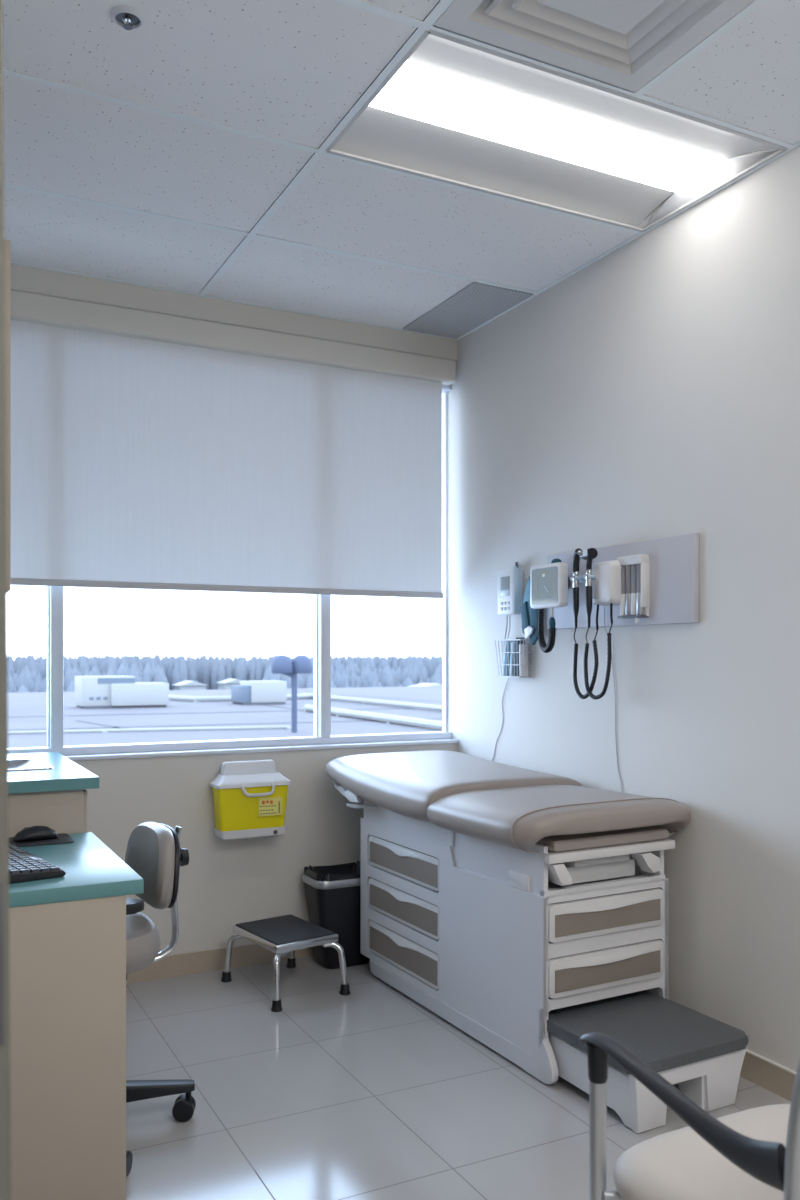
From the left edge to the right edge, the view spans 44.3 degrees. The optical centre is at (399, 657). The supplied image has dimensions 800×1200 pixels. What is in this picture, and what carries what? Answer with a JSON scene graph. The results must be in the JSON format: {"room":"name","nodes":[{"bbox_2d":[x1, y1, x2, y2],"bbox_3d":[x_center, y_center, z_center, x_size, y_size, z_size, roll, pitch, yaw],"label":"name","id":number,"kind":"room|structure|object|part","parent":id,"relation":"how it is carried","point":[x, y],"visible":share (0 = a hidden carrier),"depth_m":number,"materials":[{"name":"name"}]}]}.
{"room":"examination room","nodes":[
{"label":"examination room","id":0,"kind":"room"},
{"bbox_2d":[73,743,456,955],"bbox_3d":[-0.765,0.882,4.078,2.540,0.985,0.140,0,0,-27],"label":"wall","id":1,"kind":"structure","parent":0,"point":[224,884],"depth_m":4.01,"materials":[{"name":"paint"}]},
{"bbox_2d":[126,944,313,983],"bbox_3d":[-0.797,1.232,3.977,2.390,0.086,0.011,0,0,-27],"label":"baseboard","id":2,"kind":"structure","parent":1,"relation":"attached to","point":[197,962],"depth_m":3.98,"materials":[{"name":"beige tile"}]},
{"bbox_2d":[8,384,451,755],"bbox_3d":[-0.839,-0.473,4.058,2.390,1.703,0.070,0,0,-27],"label":"window","id":3,"kind":"structure","parent":1,"relation":"in","point":[322,603],"depth_m":4.27,"materials":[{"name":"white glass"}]},
{"bbox_2d":[11,290,455,597],"bbox_3d":[-0.815,-0.817,3.984,2.362,1.091,0.073,0,0,-27],"label":"roller blind","id":4,"kind":"object","parent":3,"relation":"attached to","point":[150,450],"visible":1,"depth_m":4.01,"materials":[{"name":"white fabric"}]},
{"bbox_2d":[210,759,290,839],"bbox_3d":[-0.607,0.575,4.000,0.312,0.304,0.144,0,0,-27],"label":"sharps container","id":5,"kind":"object","parent":1,"relation":"attached to","point":[250,797],"visible":1,"depth_m":3.96,"materials":[{"name":"yellow plastic"}]},
{"bbox_2d":[213,785,287,830],"bbox_3d":[-0.610,0.605,4.006,0.294,0.185,0.106,0,0,-27],"label":"tub","id":6,"kind":"object","parent":5,"relation":"in","point":[234,810],"depth_m":3.96,"materials":[{"name":"yellow plastic"}]},
{"bbox_3d":[-0.609,0.472,4.003,0.312,0.099,0.119,0,0,-27],"label":"lid","id":7,"kind":"part","parent":5,"relation":"part of","materials":[{"name":"white plastic"}]},
{"bbox_3d":[-0.573,0.533,3.953,0.147,0.055,0.028,0,0,-27],"label":"handle","id":8,"kind":"part","parent":5,"relation":"part of","materials":[{"name":"white plastic"}]},
{"bbox_2d":[260,802,279,813],"bbox_3d":[-0.527,0.611,3.985,0.085,0.046,0.001,0,0,-27],"label":"label","id":9,"kind":"object","parent":5,"relation":"attached to","point":[265,807],"depth_m":3.98,"materials":[{"name":"yellow paper"}]},
{"bbox_2d":[64,739,457,760],"bbox_3d":[-0.818,0.386,4.017,2.390,0.016,0.102,0,0,-27],"label":"window sill","id":10,"kind":"structure","parent":1,"relation":"on","point":[434,741],"depth_m":4.08,"materials":[{"name":"white paint"}]},
{"bbox_2d":[2,0,799,327],"bbox_3d":[0.383,-1.465,1.660,2.390,0.001,5.211,0,0,-27],"label":"ceiling","id":11,"kind":"structure","parent":0,"point":[290,70],"depth_m":2.87,"materials":[{"name":"tile"}]},
{"bbox_2d":[110,5,145,29],"bbox_3d":[-0.623,-1.453,2.246,0.080,0.026,0.080,0,0,-27],"label":"sprinkler","id":12,"kind":"object","parent":11,"relation":"attached to","point":[126,17],"visible":1,"depth_m":2.24,"materials":[{"name":"grey metal"}]},
{"bbox_3d":[-0.623,-1.453,2.246,0.030,0.024,0.014,0,0,-37],"label":"sprinkler frame","id":13,"kind":"part","parent":12,"relation":"part of","materials":[{"name":"silver metal"}]},
{"bbox_2d":[3,0,799,339],"bbox_3d":[0.383,-1.464,1.660,2.390,0.004,5.211,0,0,-27],"label":"ceiling grid","id":14,"kind":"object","parent":11,"relation":"attached to","point":[427,24],"depth_m":2.77,"materials":[{"name":"white metal"}]},
{"bbox_2d":[402,282,533,338],"bbox_3d":[0.274,-1.460,4.160,0.279,0.005,0.612,0,0,-27],"label":"ceiling vent","id":15,"kind":"object","parent":11,"relation":"in","point":[476,304],"visible":1,"depth_m":4.13,"materials":[{"name":"grey metal"}]},
{"bbox_2d":[325,30,787,231],"bbox_3d":[0.450,-1.508,2.830,1.184,0.094,0.624,0,0,-27],"label":"ceiling light","id":16,"kind":"object","parent":11,"relation":"attached to","point":[454,111],"visible":0.87,"depth_m":2.83,"materials":[{"name":"white plastic"}]},
{"bbox_3d":[0.959,-1.488,3.089,0.030,0.047,0.610,0,0,-27],"label":"plate","id":17,"kind":"part","parent":16,"relation":"part of","materials":[{"name":"white plastic"}]},
{"bbox_2d":[433,0,754,92],"bbox_3d":[0.476,-1.494,2.144,0.595,0.063,0.595,0,0,-27],"label":"ceiling vent","id":18,"kind":"object","parent":11,"relation":"in","point":[625,44],"visible":1,"depth_m":2.29,"materials":[{"name":"white metal"}]},
{"bbox_3d":[0.476,-1.478,2.144,0.250,0.031,0.250,0,0,-27],"label":"plate","id":19,"kind":"part","parent":18,"relation":"part of","materials":[{"name":"white metal"}]},
{"bbox_2d":[126,956,790,1199],"bbox_3d":[0.397,1.325,1.634,2.790,0.100,5.551,0,0,-27],"label":"floor","id":20,"kind":"structure","parent":0,"point":[367,1093],"depth_m":2.79,"materials":[{"name":"tile"}]},
{"bbox_2d":[0,0,10,1199],"bbox_3d":[-0.560,0.221,1.244,0.060,2.092,0.835,0,0,-27],"label":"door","id":21,"kind":"structure","parent":20,"relation":"on","point":[5,1081],"depth_m":0.89,"materials":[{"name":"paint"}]},
{"bbox_3d":[-0.372,0.277,0.881,0.029,0.147,0.004,0,0,-27],"label":"latch plate","id":22,"kind":"part","parent":21,"relation":"part of","materials":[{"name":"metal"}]},
{"bbox_2d":[8,789,87,836],"bbox_3d":[-1.382,0.834,3.190,0.630,0.882,0.840,0,0,-27],"label":"base cabinet","id":23,"kind":"object","parent":20,"relation":"on","point":[65,811],"visible":0.23,"depth_m":2.90,"materials":[{"name":"beige laminate"}]},
{"bbox_2d":[8,752,98,793],"bbox_3d":[-1.382,0.375,3.191,0.631,0.034,0.880,0,0,-27],"label":"countertop","id":24,"kind":"structure","parent":23,"relation":"on","point":[66,774],"depth_m":2.94,"materials":[{"name":"teal laminate"}]},
{"bbox_2d":[8,758,53,770],"bbox_3d":[-1.384,0.371,3.206,0.445,0.036,0.350,0,0,-27],"label":"paper","id":25,"kind":"object","parent":24,"relation":"in","point":[22,764],"visible":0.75,"depth_m":3.38,"materials":[{"name":"white paper"}]},
{"bbox_3d":[-1.040,0.789,3.138,0.016,0.772,0.395,0,0,-27],"label":"cabinet door","id":26,"kind":"part","parent":23,"relation":"part of","materials":[{"name":"beige laminate"}]},
{"bbox_2d":[9,832,143,1199],"bbox_3d":[-1.037,0.899,2.494,0.612,0.752,0.705,0,0,-27],"label":"desk","id":27,"kind":"object","parent":20,"relation":"on","point":[67,934],"visible":0.95,"depth_m":2.25,"materials":[{"name":"teal laminate"}]},
{"bbox_2d":[9,843,65,883],"bbox_3d":[-0.996,0.508,2.466,0.165,0.030,0.440,0,0,-38],"label":"keyboard","id":28,"kind":"object","parent":27,"relation":"on","point":[24,866],"visible":0.72,"depth_m":2.33,"materials":[{"name":"black plastic"}]},
{"bbox_2d":[9,833,73,846],"bbox_3d":[-1.063,0.521,2.780,0.250,0.004,0.150,0,0,-27],"label":"mouse pad","id":29,"kind":"object","parent":27,"relation":"on","point":[63,838],"visible":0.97,"depth_m":2.77,"materials":[{"name":"black rubber"}]},
{"bbox_2d":[13,826,57,841],"bbox_3d":[-1.037,0.499,2.796,0.115,0.040,0.062,0,0,-33],"label":"computer mouse","id":30,"kind":"object","parent":29,"relation":"on","point":[34,832],"visible":1,"depth_m":2.77,"materials":[{"name":"black plastic"}]},
{"bbox_2d":[9,832,143,907],"bbox_3d":[-1.037,0.540,2.494,0.612,0.034,0.705,0,0,-27],"label":"countertop","id":31,"kind":"structure","parent":27,"relation":"on","point":[92,869],"depth_m":2.33,"materials":[{"name":"teal laminate"}]},
{"bbox_2d":[125,822,195,1176],"bbox_3d":[-0.837,0.872,2.623,0.582,0.807,0.570,0,0,-27],"label":"swivel chair","id":32,"kind":"object","parent":20,"relation":"on","point":[154,852],"visible":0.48,"depth_m":2.66,"materials":[{"name":"grey plastic"}]},
{"bbox_3d":[-0.744,0.732,2.482,0.174,0.238,0.138,0,0,-27],"label":"armrest","id":33,"kind":"part","parent":32,"relation":"part of","materials":[{"name":"black plastic"}]},
{"bbox_3d":[-0.852,0.766,2.635,0.396,0.107,0.404,0,0,-27],"label":"seat","id":34,"kind":"part","parent":32,"relation":"part of","materials":[{"name":"grey plastic"}]},
{"bbox_3d":[-0.692,0.578,2.749,0.078,0.218,0.354,0,0,-31],"label":"backrest","id":35,"kind":"part","parent":32,"relation":"part of","materials":[{"name":"grey plastic"}]},
{"bbox_3d":[-0.697,1.177,2.682,0.265,0.055,0.052,0,0,-17],"label":"arm","id":36,"kind":"part","parent":32,"relation":"part of","materials":[{"name":"black plastic"}]},
{"bbox_3d":[-0.629,0.567,2.783,0.053,0.052,0.052,0,0,-27],"label":"knob","id":37,"kind":"part","parent":32,"relation":"part of","materials":[{"name":"black plastic"}]},
{"bbox_2d":[221,914,350,1011],"bbox_3d":[-0.447,1.161,3.799,0.337,0.227,0.443,0,0,-37],"label":"step stool","id":38,"kind":"object","parent":20,"relation":"on","point":[281,935],"visible":1,"depth_m":3.73,"materials":[{"name":"silver metal"}]},
{"bbox_3d":[-0.642,1.166,3.866,0.109,0.180,0.036,0,0,1],"label":"leg","id":39,"kind":"part","parent":38,"relation":"part of","materials":[{"name":"silver metal"}]},
{"bbox_3d":[-0.440,1.166,3.593,0.036,0.180,0.109,0,0,16],"label":"leg","id":40,"kind":"part","parent":38,"relation":"part of","materials":[{"name":"silver metal"}]},
{"bbox_3d":[-0.453,1.166,4.005,0.036,0.180,0.109,0,0,16],"label":"leg","id":41,"kind":"part","parent":38,"relation":"part of","materials":[{"name":"silver metal"}]},
{"bbox_3d":[-0.251,1.166,3.733,0.109,0.180,0.036,0,0,1],"label":"leg","id":42,"kind":"part","parent":38,"relation":"part of","materials":[{"name":"silver metal"}]},
{"bbox_2d":[302,861,369,968],"bbox_3d":[-0.239,1.075,4.115,0.312,0.397,0.224,0,0,-27],"label":"waste bin","id":43,"kind":"object","parent":20,"relation":"on","point":[332,892],"visible":0.65,"depth_m":4.02,"materials":[{"name":"black plastic"}]},
{"bbox_2d":[326,750,748,1132],"bbox_3d":[0.398,0.840,3.509,0.708,0.865,1.800,0,0,-29],"label":"examination table","id":44,"kind":"object","parent":20,"relation":"on","point":[526,910],"visible":1,"depth_m":3.10,"materials":[{"name":"metal"}]},
{"bbox_3d":[-0.184,0.551,3.901,0.027,0.048,0.125,0,0,-29],"label":"handle","id":45,"kind":"part","parent":44,"relation":"part of","materials":[{"name":"white plastic"}]},
{"bbox_3d":[-0.161,0.595,3.929,0.172,0.028,0.033,0,0,43],"label":"release lever","id":46,"kind":"part","parent":44,"relation":"part of","materials":[{"name":"grey plastic"}]},
{"bbox_3d":[0.002,1.077,3.707,0.012,0.030,0.286,0,0,-29],"label":"drawer pull","id":47,"kind":"part","parent":44,"relation":"part of","materials":[{"name":"white plastic"}]},
{"bbox_3d":[0.002,0.907,3.707,0.012,0.030,0.286,0,0,-29],"label":"drawer pull","id":48,"kind":"part","parent":44,"relation":"part of","materials":[{"name":"white plastic"}]},
{"bbox_3d":[0.002,0.737,3.707,0.012,0.030,0.286,0,0,-29],"label":"drawer pull","id":49,"kind":"part","parent":44,"relation":"part of","materials":[{"name":"white plastic"}]},
{"bbox_3d":[0.014,1.115,3.714,0.020,0.123,0.546,0,0,-29],"label":"drawer","id":50,"kind":"part","parent":44,"relation":"part of","materials":[{"name":"grey plastic"}]},
{"bbox_3d":[0.007,1.120,3.707,0.004,0.088,0.524,0,0,-29],"label":"panel","id":51,"kind":"part","parent":44,"relation":"part of","materials":[{"name":"plastic"}]},
{"bbox_3d":[0.014,0.943,3.714,0.020,0.117,0.546,0,0,-29],"label":"drawer","id":52,"kind":"part","parent":44,"relation":"part of","materials":[{"name":"grey plastic"}]},
{"bbox_3d":[0.007,0.947,3.707,0.004,0.082,0.524,0,0,-29],"label":"panel","id":53,"kind":"part","parent":44,"relation":"part of","materials":[{"name":"grey plastic"}]},
{"bbox_3d":[0.014,0.771,3.714,0.020,0.115,0.546,0,0,-29],"label":"drawer","id":54,"kind":"part","parent":44,"relation":"part of","materials":[{"name":"grey plastic"}]},
{"bbox_3d":[0.007,0.776,3.707,0.004,0.080,0.524,0,0,-29],"label":"panel","id":55,"kind":"part","parent":44,"relation":"part of","materials":[{"name":"grey plastic"}]},
{"bbox_2d":[326,750,582,820],"bbox_3d":[0.181,0.492,3.904,0.708,0.168,0.898,0,0,-29],"label":"cushion","id":56,"kind":"object","parent":44,"relation":"on","point":[409,783],"depth_m":3.70,"materials":[{"name":"beige leather"}]},
{"bbox_2d":[427,784,690,848],"bbox_3d":[0.529,0.518,3.272,0.704,0.126,0.615,0,0,-29],"label":"seat cushion","id":57,"kind":"object","parent":44,"relation":"on","point":[516,816],"depth_m":3.08,"materials":[{"name":"beige leather"}]},
{"bbox_2d":[548,854,634,883],"bbox_3d":[0.593,0.658,3.123,0.300,0.080,0.168,0,0,-29],"label":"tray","id":58,"kind":"object","parent":44,"relation":"on","point":[581,871],"depth_m":3.07,"materials":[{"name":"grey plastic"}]},
{"bbox_3d":[0.641,0.965,3.057,0.460,0.114,0.030,0,0,-29],"label":"drawer","id":59,"kind":"part","parent":44,"relation":"part of","materials":[{"name":"white plastic"}]},
{"bbox_3d":[0.641,0.799,3.057,0.460,0.112,0.030,0,0,-29],"label":"drawer","id":60,"kind":"part","parent":44,"relation":"part of","materials":[{"name":"white plastic"}]},
{"bbox_3d":[0.648,0.972,3.044,0.420,0.069,0.004,0,0,-29],"label":"panel","id":61,"kind":"part","parent":44,"relation":"part of","materials":[{"name":"beige plastic"}]},
{"bbox_3d":[0.648,0.806,3.044,0.420,0.067,0.004,0,0,-29],"label":"panel","id":62,"kind":"part","parent":44,"relation":"part of","materials":[{"name":"beige plastic"}]},
{"bbox_3d":[0.651,0.932,3.040,0.360,0.029,0.013,0,0,-29],"label":"drawer pull","id":63,"kind":"part","parent":44,"relation":"part of","materials":[{"name":"white plastic"}]},
{"bbox_3d":[0.651,0.767,3.040,0.360,0.029,0.013,0,0,-29],"label":"drawer pull","id":64,"kind":"part","parent":44,"relation":"part of","materials":[{"name":"white plastic"}]},
{"bbox_2d":[543,839,674,863],"bbox_3d":[0.618,0.601,3.120,0.506,0.028,0.196,0,0,-29],"label":"shelf","id":65,"kind":"object","parent":44,"relation":"attached to","point":[642,848],"depth_m":3.03,"materials":[{"name":"white plastic"}]},
{"bbox_2d":[580,1032,799,1199],"bbox_3d":[0.657,0.797,1.490,0.563,0.943,0.567,0,0,-27],"label":"chair","id":66,"kind":"object","parent":20,"relation":"on","point":[754,1153],"visible":1,"depth_m":1.53,"materials":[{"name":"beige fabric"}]},
{"bbox_3d":[0.318,0.962,1.578,0.027,0.607,0.027,0,0,-27],"label":"leg","id":67,"kind":"part","parent":66,"relation":"part of","materials":[{"name":"silver metal"}]},
{"bbox_3d":[0.643,0.842,1.517,0.509,0.070,0.505,0,0,-27],"label":"seat","id":68,"kind":"part","parent":66,"relation":"part of","materials":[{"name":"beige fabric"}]},
{"bbox_3d":[0.525,0.810,1.183,0.040,0.917,0.139,0,0,-27],"label":"leg","id":69,"kind":"part","parent":66,"relation":"part of","materials":[{"name":"silver metal"}]},
{"bbox_2d":[448,146,799,1071],"bbox_3d":[1.538,-0.145,2.190,0.150,2.840,5.506,0,0,-27],"label":"wall","id":70,"kind":"structure","parent":0,"point":[651,391],"depth_m":3.23,"materials":[{"name":"paint"}]},
{"bbox_2d":[11,264,456,360],"bbox_3d":[-0.832,-1.415,4.044,2.390,0.300,0.140,0,0,-27],"label":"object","id":71,"kind":"structure","parent":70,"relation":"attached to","point":[25,279],"depth_m":4.02,"materials":[{"name":"paint"}]},
{"bbox_2d":[491,678,508,760],"bbox_3d":[0.423,0.378,4.206,0.007,0.594,0.173,0,0,-25],"label":"power cord","id":72,"kind":"object","parent":70,"relation":"attached to","point":[508,678],"visible":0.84,"depth_m":4.18,"materials":[{"name":"white plastic"}]},
{"bbox_2d":[498,562,527,638],"bbox_3d":[0.476,-0.231,4.047,0.056,0.320,0.203,0,0,-27],"label":"thermometer","id":73,"kind":"object","parent":70,"relation":"attached to","point":[510,581],"visible":0.99,"depth_m":4.04,"materials":[{"name":"white plastic"}]},
{"bbox_2d":[494,639,532,677],"bbox_3d":[0.468,0.004,4.048,0.067,0.158,0.193,0,0,-27],"label":"wire basket","id":74,"kind":"object","parent":70,"relation":"attached to","point":[501,640],"visible":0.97,"depth_m":4.02,"materials":[{"name":"white metal"}]},
{"bbox_2d":[502,641,506,675],"bbox_3d":[0.450,0.002,4.093,0.036,0.150,0.039,0,0,-27],"label":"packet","id":75,"kind":"object","parent":74,"relation":"in","point":[505,649],"visible":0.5,"depth_m":4.08,"materials":[{"name":"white plastic"}]},
{"bbox_2d":[505,641,515,675],"bbox_3d":[0.459,0.004,4.074,0.036,0.145,0.036,0,0,-27],"label":"packet","id":76,"kind":"object","parent":74,"relation":"in","point":[509,649],"visible":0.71,"depth_m":4.06,"materials":[{"name":"teal plastic"}]},
{"bbox_2d":[510,642,515,675],"bbox_3d":[0.473,0.006,4.048,0.036,0.140,0.032,0,0,-27],"label":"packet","id":77,"kind":"object","parent":74,"relation":"in","point":[512,648],"visible":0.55,"depth_m":4.04,"materials":[{"name":"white plastic"}]},
{"bbox_2d":[515,637,524,675],"bbox_3d":[0.488,-0.003,4.018,0.036,0.158,0.031,0,0,-27],"label":"packet","id":78,"kind":"object","parent":74,"relation":"in","point":[517,643],"visible":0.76,"depth_m":4.01,"materials":[{"name":"teal plastic"}]},
{"bbox_2d":[519,644,527,675],"bbox_3d":[0.502,0.011,3.990,0.036,0.130,0.016,0,-1,-27],"label":"packet","id":79,"kind":"object","parent":74,"relation":"in","point":[523,658],"visible":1,"depth_m":3.98,"materials":[{"name":"white paper"}]},
{"bbox_2d":[520,576,537,644],"bbox_3d":[0.518,-0.188,3.928,0.034,0.275,0.120,0,0,-27],"label":"blood pressure cuff","id":80,"kind":"object","parent":70,"relation":"hanging from","point":[529,615],"visible":0.79,"depth_m":3.92,"materials":[{"name":"teal fabric"}]},
{"bbox_2d":[604,606,622,792],"bbox_3d":[0.772,0.245,3.515,0.084,0.860,0.022,0,0,45],"label":"power cord","id":81,"kind":"object","parent":70,"relation":"attached to","point":[604,606],"visible":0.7,"depth_m":3.52,"materials":[{"name":"grey plastic"}]},
{"bbox_2d":[547,533,698,628],"bbox_3d":[0.770,-0.256,3.508,0.020,0.289,0.808,0,0,-27],"label":"board","id":82,"kind":"object","parent":70,"relation":"attached to","point":[673,560],"visible":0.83,"depth_m":3.30,"materials":[{"name":"white plastic"}]},
{"bbox_2d":[530,558,570,652],"bbox_3d":[0.589,-0.197,3.729,0.103,0.360,0.200,0,0,-27],"label":"pressure gauge","id":83,"kind":"object","parent":82,"relation":"attached to","point":[549,583],"visible":1,"depth_m":3.70,"materials":[{"name":"white plastic"}]},
{"bbox_3d":[0.595,-0.361,3.732,0.038,0.032,0.044,0,0,-27],"label":"swivel knob","id":84,"kind":"part","parent":83,"relation":"part of","materials":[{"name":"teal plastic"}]},
{"bbox_2d":[570,560,620,605],"bbox_3d":[0.703,-0.263,3.493,0.114,0.155,0.204,0,0,-27],"label":"transformer","id":85,"kind":"object","parent":82,"relation":"attached to","point":[606,575],"depth_m":3.42,"materials":[{"name":"white plastic"}]},
{"bbox_2d":[573,548,598,698],"bbox_3d":[0.658,-0.121,3.499,0.037,0.540,0.113,0,0,-43],"label":"ophthalmoscope","id":86,"kind":"object","parent":85,"relation":"hanging from","point":[576,560],"visible":0.98,"depth_m":3.52,"materials":[{"name":"black plastic"}]},
{"bbox_3d":[0.660,0.044,3.501,0.113,0.210,0.030,0,0,45],"label":"coiled cord","id":87,"kind":"part","parent":86,"relation":"part of","materials":[{"name":"black plastic"}]},
{"bbox_2d":[578,548,612,699],"bbox_3d":[0.678,-0.119,3.451,0.044,0.534,0.155,0,0,-37],"label":"otoscope","id":88,"kind":"object","parent":85,"relation":"hanging from","point":[589,554],"visible":1,"depth_m":3.46,"materials":[{"name":"black plastic"}]},
{"bbox_3d":[0.690,0.031,3.442,0.025,0.234,0.121,0,0,-42],"label":"coiled cord","id":89,"kind":"part","parent":88,"relation":"part of","materials":[{"name":"black plastic"}]},
{"bbox_2d":[617,554,649,622],"bbox_3d":[0.802,-0.234,3.381,0.041,0.232,0.126,0,0,-27],"label":"dispenser","id":90,"kind":"object","parent":82,"relation":"attached to","point":[635,569],"visible":1,"depth_m":3.35,"materials":[{"name":"white plastic"}]},
{"bbox_2d":[617,615,648,618],"bbox_3d":[0.802,-0.140,3.382,0.038,0.008,0.120,0,0,-27],"label":"tray","id":91,"kind":"object","parent":90,"relation":"on","point":[621,616],"depth_m":3.36,"materials":[{"name":"grey plastic"}]},
{"bbox_2d":[740,1053,795,1100],"bbox_3d":[1.446,1.234,2.196,0.010,0.082,5.201,0,0,-27],"label":"baseboard","id":92,"kind":"structure","parent":70,"relation":"attached to","point":[764,1074],"depth_m":2.89,"materials":[{"name":"beige tile"}]},
{"bbox_2d":[746,1049,795,1074],"bbox_3d":[1.445,1.190,2.196,0.012,0.005,5.201,0,0,-27],"label":"trim","id":93,"kind":"structure","parent":70,"relation":"attached to","point":[747,1050],"depth_m":2.88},
{"bbox_3d":[-0.735,-0.145,1.057,0.150,2.840,5.551,0,0,-27],"label":"wall","id":94,"kind":"structure","parent":0,"visible":0},
{"bbox_2d":[4,239,10,591],"bbox_3d":[-1.192,-0.515,2.462,0.308,0.750,1.000,0,0,-27],"label":"upper cabinet","id":95,"kind":"object","parent":94,"relation":"attached to","point":[7,243],"visible":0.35,"depth_m":2.09,"materials":[{"name":"beige laminate"}]},
{"label":"outside","id":96,"kind":"structure","parent":0,"visible":0},
{"bbox_2d":[8,686,441,747],"bbox_3d":[-9.023,2.725,39.735,160.000,0.500,69.000,0,0,-27],"label":"flat roof","id":97,"kind":"structure","parent":96,"point":[24,703],"depth_m":39.85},
{"bbox_2d":[75,676,168,708],"bbox_3d":[-13.889,1.700,49.011,4.150,1.550,2.450,0,0,-27],"label":"rooftop unit","id":98,"kind":"object","parent":97,"relation":"on","point":[91,692],"visible":1,"depth_m":47.89,"materials":[{"name":"white metal"}]},
{"bbox_3d":[-14.659,1.640,48.759,2.550,1.430,2.200,0,0,-27],"label":"casing","id":99,"kind":"part","parent":98,"relation":"part of","materials":[{"name":"white metal"}]},
{"bbox_3d":[-13.197,1.815,49.139,2.800,1.080,2.050,0,0,-27],"label":"casing","id":100,"kind":"part","parent":98,"relation":"part of","materials":[{"name":"white metal"}]},
{"bbox_2d":[8,726,290,733],"bbox_3d":[-10.659,2.415,31.956,14.454,0.120,0.359,0,0,-17],"label":"pipe","id":101,"kind":"object","parent":97,"relation":"on","point":[241,727],"visible":0.94,"depth_m":32.70,"materials":[{"name":"white metal"}]},
{"bbox_2d":[11,695,441,729],"bbox_3d":[-20.430,2.465,40.095,80.037,0.001,30.020,0,0,-27],"label":"trim","id":102,"kind":"structure","parent":97,"relation":"on","point":[109,726],"depth_m":38.42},
{"bbox_2d":[169,693,313,701],"bbox_3d":[-9.344,2.310,56.275,9.175,0.330,3.689,0,0,-7],"label":"pipe","id":103,"kind":"object","parent":97,"relation":"on","point":[299,696],"visible":0.45,"depth_m":54.72,"materials":[{"name":"white metal"}]},
{"bbox_2d":[231,680,286,704],"bbox_3d":[-7.530,1.865,52.279,2.450,1.220,2.000,0,0,-27],"label":"rooftop unit","id":104,"kind":"object","parent":97,"relation":"on","point":[271,692],"visible":1,"depth_m":51.45,"materials":[{"name":"white metal"}]},
{"bbox_2d":[231,685,250,702],"bbox_3d":[-8.390,1.915,51.841,0.520,0.880,1.800,0,0,-27],"label":"hood","id":105,"kind":"object","parent":104,"relation":"attached to","point":[239,693],"depth_m":51.14,"materials":[{"name":"grey metal"}]},
{"bbox_2d":[271,655,311,732],"bbox_3d":[-3.564,1.195,32.415,1.400,2.560,0.720,0,0,-27],"label":"post","id":106,"kind":"object","parent":97,"relation":"on","point":[281,664],"visible":1,"depth_m":32.28,"materials":[{"name":"grey metal"}]},
{"bbox_3d":[-3.493,1.425,32.451,0.190,2.100,0.190,0,0,-27],"label":"post","id":107,"kind":"part","parent":106,"relation":"part of","materials":[{"name":"grey metal"}]},
{"bbox_2d":[302,693,441,710],"bbox_3d":[-1.633,2.320,51.356,0.331,0.310,19.202,0,0,-27],"label":"pipe","id":108,"kind":"object","parent":97,"relation":"on","point":[364,701],"visible":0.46,"depth_m":49.08,"materials":[{"name":"white metal"}]},
{"bbox_2d":[304,704,441,729],"bbox_3d":[-0.822,2.310,37.740,0.353,0.330,16.212,0,0,-25],"label":"pipe","id":109,"kind":"object","parent":97,"relation":"on","point":[425,723],"visible":0.73,"depth_m":36.94,"materials":[{"name":"white metal"}]},
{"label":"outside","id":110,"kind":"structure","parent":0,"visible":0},
{"bbox_3d":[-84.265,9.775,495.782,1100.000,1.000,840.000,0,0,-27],"label":"ground","id":111,"kind":"structure","parent":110,"visible":0},
{"bbox_2d":[173,680,205,689],"bbox_3d":[-32.458,6.425,151.811,4.600,5.700,4.600,0,0,-27],"label":"house","id":112,"kind":"structure","parent":111,"relation":"on","point":[184,685],"depth_m":150.08,"materials":[{"name":"white metal"}]},
{"bbox_2d":[7,654,441,692],"bbox_3d":[-19.888,4.275,200.247,320.515,10.000,127.256,0,0,-27],"label":"trees","id":113,"kind":"object","parent":111,"relation":"on","point":[24,674],"visible":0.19,"depth_m":160.25,"materials":[{"name":"plant"}]},
{"bbox_2d":[217,679,241,689],"bbox_3d":[-28.088,6.425,165.261,4.600,5.700,4.600,0,0,-27],"label":"house","id":114,"kind":"structure","parent":111,"relation":"on","point":[225,684],"depth_m":163.31,"materials":[{"name":"white metal"}]},
{"bbox_2d":[407,683,441,686],"bbox_3d":[4.328,6.425,136.884,7.360,5.700,4.600,0,0,-27],"label":"house","id":115,"kind":"structure","parent":111,"relation":"on","point":[420,684],"depth_m":136.05,"materials":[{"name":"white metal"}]}
]}

